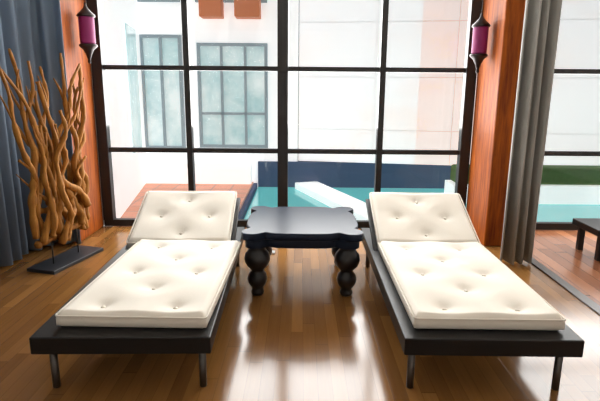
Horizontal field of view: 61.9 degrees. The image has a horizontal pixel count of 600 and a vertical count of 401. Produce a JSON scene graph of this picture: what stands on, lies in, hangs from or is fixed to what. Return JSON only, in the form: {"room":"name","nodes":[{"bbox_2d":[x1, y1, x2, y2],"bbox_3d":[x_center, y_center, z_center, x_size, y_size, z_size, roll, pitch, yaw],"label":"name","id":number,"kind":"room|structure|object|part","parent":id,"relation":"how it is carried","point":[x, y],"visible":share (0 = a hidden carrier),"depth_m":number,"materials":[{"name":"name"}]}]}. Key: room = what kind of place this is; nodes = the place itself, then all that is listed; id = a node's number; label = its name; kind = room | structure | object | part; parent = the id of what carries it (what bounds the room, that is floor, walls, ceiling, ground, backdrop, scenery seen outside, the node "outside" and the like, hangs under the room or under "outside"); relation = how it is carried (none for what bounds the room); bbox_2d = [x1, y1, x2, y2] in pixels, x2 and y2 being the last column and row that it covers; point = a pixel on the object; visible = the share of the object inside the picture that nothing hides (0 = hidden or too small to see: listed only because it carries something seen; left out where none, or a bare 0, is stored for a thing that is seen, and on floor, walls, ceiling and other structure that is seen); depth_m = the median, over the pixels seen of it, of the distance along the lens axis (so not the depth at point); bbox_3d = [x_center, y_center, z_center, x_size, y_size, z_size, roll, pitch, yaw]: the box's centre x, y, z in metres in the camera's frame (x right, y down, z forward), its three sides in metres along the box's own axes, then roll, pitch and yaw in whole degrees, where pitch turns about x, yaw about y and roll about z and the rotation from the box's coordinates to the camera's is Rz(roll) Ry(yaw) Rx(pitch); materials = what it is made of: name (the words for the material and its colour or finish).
{"room":"spa relaxation room","nodes":[
{"label":"spa relaxation room","id":0,"kind":"room"},
{"bbox_2d":[86,5,104,225],"bbox_3d":[1.185,-1.090,5.308,7.650,2.850,0.120,1,12,0],"label":"wall","id":1,"kind":"structure","parent":0,"point":[86,5],"depth_m":5.39,"materials":[{"name":"orange wood"}]},
{"bbox_2d":[60,0,102,241],"bbox_3d":[-2.401,-1.039,4.944,0.470,2.848,0.615,1,12,0],"label":"trim","id":2,"kind":"structure","parent":1,"relation":"attached to","point":[74,54],"depth_m":5.07,"materials":[{"name":"orange wood"}]},
{"bbox_2d":[86,0,482,227],"bbox_3d":[-0.166,-0.985,5.313,3.990,2.620,0.130,1,12,0],"label":"window","id":3,"kind":"structure","parent":1,"relation":"in","point":[98,66],"depth_m":5.27,"materials":[{"name":"black metal"}]},
{"bbox_2d":[466,0,525,245],"bbox_3d":[2.021,-1.001,4.944,0.375,2.848,0.615,1,12,0],"label":"pillar","id":4,"kind":"structure","parent":1,"relation":"attached to","point":[497,77],"depth_m":4.80,"materials":[{"name":"orange wood"}]},
{"bbox_2d":[531,257,599,314],"bbox_3d":[2.100,1.104,2.146,0.080,0.072,7.000,1,12,0],"label":"trim","id":5,"kind":"structure","parent":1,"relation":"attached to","point":[595,307],"depth_m":3.90,"materials":[{"name":"black"}]},
{"bbox_2d":[535,69,599,229],"bbox_3d":[3.613,-0.950,5.303,2.770,2.620,0.090,1,12,0],"label":"window","id":6,"kind":"structure","parent":1,"relation":"in","point":[539,225],"depth_m":5.38,"materials":[{"name":"black metal"}]},
{"bbox_2d":[0,226,599,400],"bbox_3d":[-0.299,1.089,2.147,4.720,0.060,7.000,1,12,0],"label":"floor","id":7,"kind":"structure","parent":0,"point":[300,339],"depth_m":2.88,"materials":[{"name":"brown wood"}]},
{"bbox_2d":[0,48,103,274],"bbox_3d":[-2.090,-0.322,4.175,0.352,1.780,1.042,4,13,14],"label":"driftwood sculpture","id":8,"kind":"object","parent":7,"relation":"on","point":[68,200],"visible":1,"depth_m":4.14,"materials":[{"name":"brown wood"}]},
{"bbox_2d":[29,191,244,387],"bbox_3d":[-0.878,0.439,3.387,0.902,0.662,2.000,0,13,-1],"label":"chaise lounge","id":9,"kind":"object","parent":7,"relation":"on","point":[166,290],"visible":1,"depth_m":2.79,"materials":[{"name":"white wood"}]},
{"bbox_3d":[-1.249,0.839,2.545,0.038,0.240,0.038,0,13,-1],"label":"leg","id":10,"kind":"part","parent":9,"relation":"part of","materials":[{"name":"grey metal"}]},
{"bbox_2d":[126,191,236,247],"bbox_3d":[-0.908,0.138,3.973,0.766,0.329,0.634,0,13,-1],"label":"cushion","id":11,"kind":"object","parent":9,"relation":"on","point":[163,216],"depth_m":3.93,"materials":[{"name":"beige fabric"}]},
{"bbox_3d":[-0.499,0.841,2.564,0.038,0.240,0.038,0,13,-1],"label":"leg","id":12,"kind":"part","parent":9,"relation":"part of","materials":[{"name":"grey metal"}]},
{"bbox_2d":[241,206,363,296],"bbox_3d":[0.017,0.389,4.019,0.886,0.500,0.886,1,12,0],"label":"coffee table","id":13,"kind":"object","parent":7,"relation":"on","point":[336,228],"visible":1,"depth_m":3.65,"materials":[{"name":"black paint"}]},
{"bbox_3d":[-0.316,0.514,3.709,0.192,0.385,0.192,0,12,0],"label":"turned leg","id":14,"kind":"part","parent":13,"relation":"part of","materials":[{"name":"black paint"}]},
{"bbox_3d":[-0.314,0.371,4.355,0.192,0.385,0.192,0,12,0],"label":"turned leg","id":15,"kind":"part","parent":13,"relation":"part of","materials":[{"name":"black paint"}]},
{"bbox_3d":[0.348,0.377,4.355,0.192,0.385,0.192,0,12,0],"label":"turned leg","id":16,"kind":"part","parent":13,"relation":"part of","materials":[{"name":"black paint"}]},
{"bbox_3d":[0.347,0.520,3.709,0.192,0.385,0.192,0,12,0],"label":"turned leg","id":17,"kind":"part","parent":13,"relation":"part of","materials":[{"name":"black paint"}]},
{"bbox_2d":[361,192,584,390],"bbox_3d":[0.956,0.453,3.397,0.870,0.662,2.000,1,13,0],"label":"chaise lounge","id":18,"kind":"object","parent":7,"relation":"on","point":[444,293],"visible":1,"depth_m":2.82,"materials":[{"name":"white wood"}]},
{"bbox_3d":[0.589,0.460,4.324,0.038,0.240,0.038,1,12,0],"label":"leg","id":19,"kind":"part","parent":18,"relation":"part of","materials":[{"name":"grey metal"}]},
{"bbox_3d":[0.570,0.849,2.567,0.038,0.240,0.038,1,12,0],"label":"leg","id":20,"kind":"part","parent":18,"relation":"part of","materials":[{"name":"grey metal"}]},
{"bbox_2d":[369,192,480,244],"bbox_3d":[0.964,0.152,3.983,0.766,0.329,0.634,1,12,0],"label":"cushion","id":21,"kind":"object","parent":18,"relation":"on","point":[394,217],"depth_m":3.94,"materials":[{"name":"beige fabric"}]},
{"bbox_3d":[1.320,0.857,2.561,0.038,0.240,0.038,1,12,0],"label":"leg","id":22,"kind":"part","parent":18,"relation":"part of","materials":[{"name":"grey metal"}]},
{"bbox_2d":[532,230,599,305],"bbox_3d":[3.565,1.122,2.147,2.850,0.060,7.000,1,12,0],"label":"floor","id":23,"kind":"structure","parent":0,"point":[554,249],"depth_m":4.62,"materials":[{"name":"brown wood"}]},
{"bbox_2d":[572,218,599,260],"bbox_3d":[3.307,0.371,4.695,1.300,0.300,0.440,1,12,0],"label":"bench","id":24,"kind":"object","parent":23,"relation":"on","point":[592,225],"visible":1,"depth_m":4.72,"materials":[{"name":"brown wood"}]},
{"bbox_3d":[2.727,0.358,4.857,0.050,0.245,0.050,0,12,0],"label":"leg","id":25,"kind":"part","parent":24,"relation":"part of","materials":[{"name":"brown wood"}]},
{"bbox_3d":[2.726,0.427,4.545,0.050,0.245,0.050,0,12,0],"label":"leg","id":26,"kind":"part","parent":24,"relation":"part of","materials":[{"name":"brown wood"}]},
{"bbox_3d":[1.190,-1.759,1.513,7.850,0.100,7.200,0,13,0],"label":"ceiling","id":27,"kind":"structure","parent":0,"visible":0},
{"bbox_2d":[0,0,80,266],"bbox_3d":[-2.483,-0.653,3.196,0.420,2.810,2.980,2,13,7],"label":"curtain","id":28,"kind":"object","parent":27,"relation":"hanging from","point":[32,29],"visible":0.63,"depth_m":4.39,"materials":[{"name":"blue fabric"}]},
{"bbox_2d":[76,0,97,63],"bbox_3d":[-2.044,-1.880,4.750,0.172,1.120,0.172,1,12,0],"label":"hanging lantern","id":29,"kind":"object","parent":27,"relation":"hanging from","point":[86,24],"visible":1,"depth_m":4.75,"materials":[{"name":"glass"}]},
{"bbox_3d":[-2.046,-1.633,4.804,0.146,0.255,0.146,0,12,0],"label":"lamp shade","id":30,"kind":"part","parent":29,"relation":"part of","materials":[{"name":"glass"}]},
{"bbox_2d":[469,0,490,72],"bbox_3d":[1.736,-1.818,4.756,0.172,1.180,0.172,1,12,0],"label":"hanging lantern","id":31,"kind":"object","parent":27,"relation":"hanging from","point":[481,26],"visible":1,"depth_m":4.77,"materials":[{"name":"glass"}]},
{"bbox_3d":[1.734,-1.542,4.817,0.146,0.255,0.146,0,12,0],"label":"lamp shade","id":32,"kind":"part","parent":31,"relation":"part of","materials":[{"name":"glass"}]},
{"bbox_2d":[500,0,562,264],"bbox_3d":[1.927,-0.827,4.151,0.300,2.810,0.196,1,12,0],"label":"curtain","id":33,"kind":"object","parent":27,"relation":"hanging from","point":[541,24],"visible":0.96,"depth_m":4.17,"materials":[{"name":"grey fabric"}]},
{"label":"outside","id":34,"kind":"structure","parent":0,"visible":0},
{"bbox_2d":[121,182,253,217],"bbox_3d":[1.899,0.117,7.172,12.200,0.200,2.960,1,12,0],"label":"ground","id":35,"kind":"structure","parent":34,"point":[242,190],"depth_m":7.89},
{"bbox_2d":[100,0,146,225],"bbox_3d":[-3.346,-3.373,6.418,1.973,7.250,3.309,-2,13,-9],"label":"wall","id":36,"kind":"structure","parent":35,"relation":"on","point":[128,167],"depth_m":6.40,"materials":[{"name":"white paint"}]},
{"bbox_2d":[125,23,141,152],"bbox_3d":[-2.412,-1.609,7.276,0.151,1.750,0.792,0,13,0],"label":"wall window","id":37,"kind":"structure","parent":36,"relation":"in","point":[130,33],"depth_m":7.18,"materials":[{"name":"glass"}]},
{"bbox_2d":[137,0,298,187],"bbox_3d":[-3.093,-3.700,7.902,6.150,7.250,0.700,1,12,0],"label":"facade","id":38,"kind":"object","parent":35,"relation":"on","point":[232,109],"visible":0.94,"depth_m":8.27,"materials":[{"name":"white paint"}]},
{"bbox_2d":[238,161,599,221],"bbox_3d":[3.603,0.255,7.307,8.790,1.200,2.830,1,12,0],"label":"swimming pool","id":39,"kind":"object","parent":35,"relation":"in","point":[310,184],"visible":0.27,"depth_m":8.48,"materials":[{"name":"teal liquid"}]},
{"bbox_2d":[298,0,599,164],"bbox_3d":[4.461,-3.789,7.309,9.000,6.690,0.300,2,13,9],"label":"wall","id":40,"kind":"structure","parent":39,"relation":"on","point":[337,110],"depth_m":7.99,"materials":[{"name":"white paint"}]},
{"bbox_2d":[444,164,456,192],"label":"planter","id":41,"kind":"object","parent":39,"relation":"in","point":[449,187],"depth_m":7.55,"materials":[{"name":"white"}]},
{"bbox_2d":[539,165,599,204],"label":"planter","id":42,"kind":"object","parent":39,"relation":"in","point":[570,184],"depth_m":7.36,"materials":[{"name":"white"}]}
]}

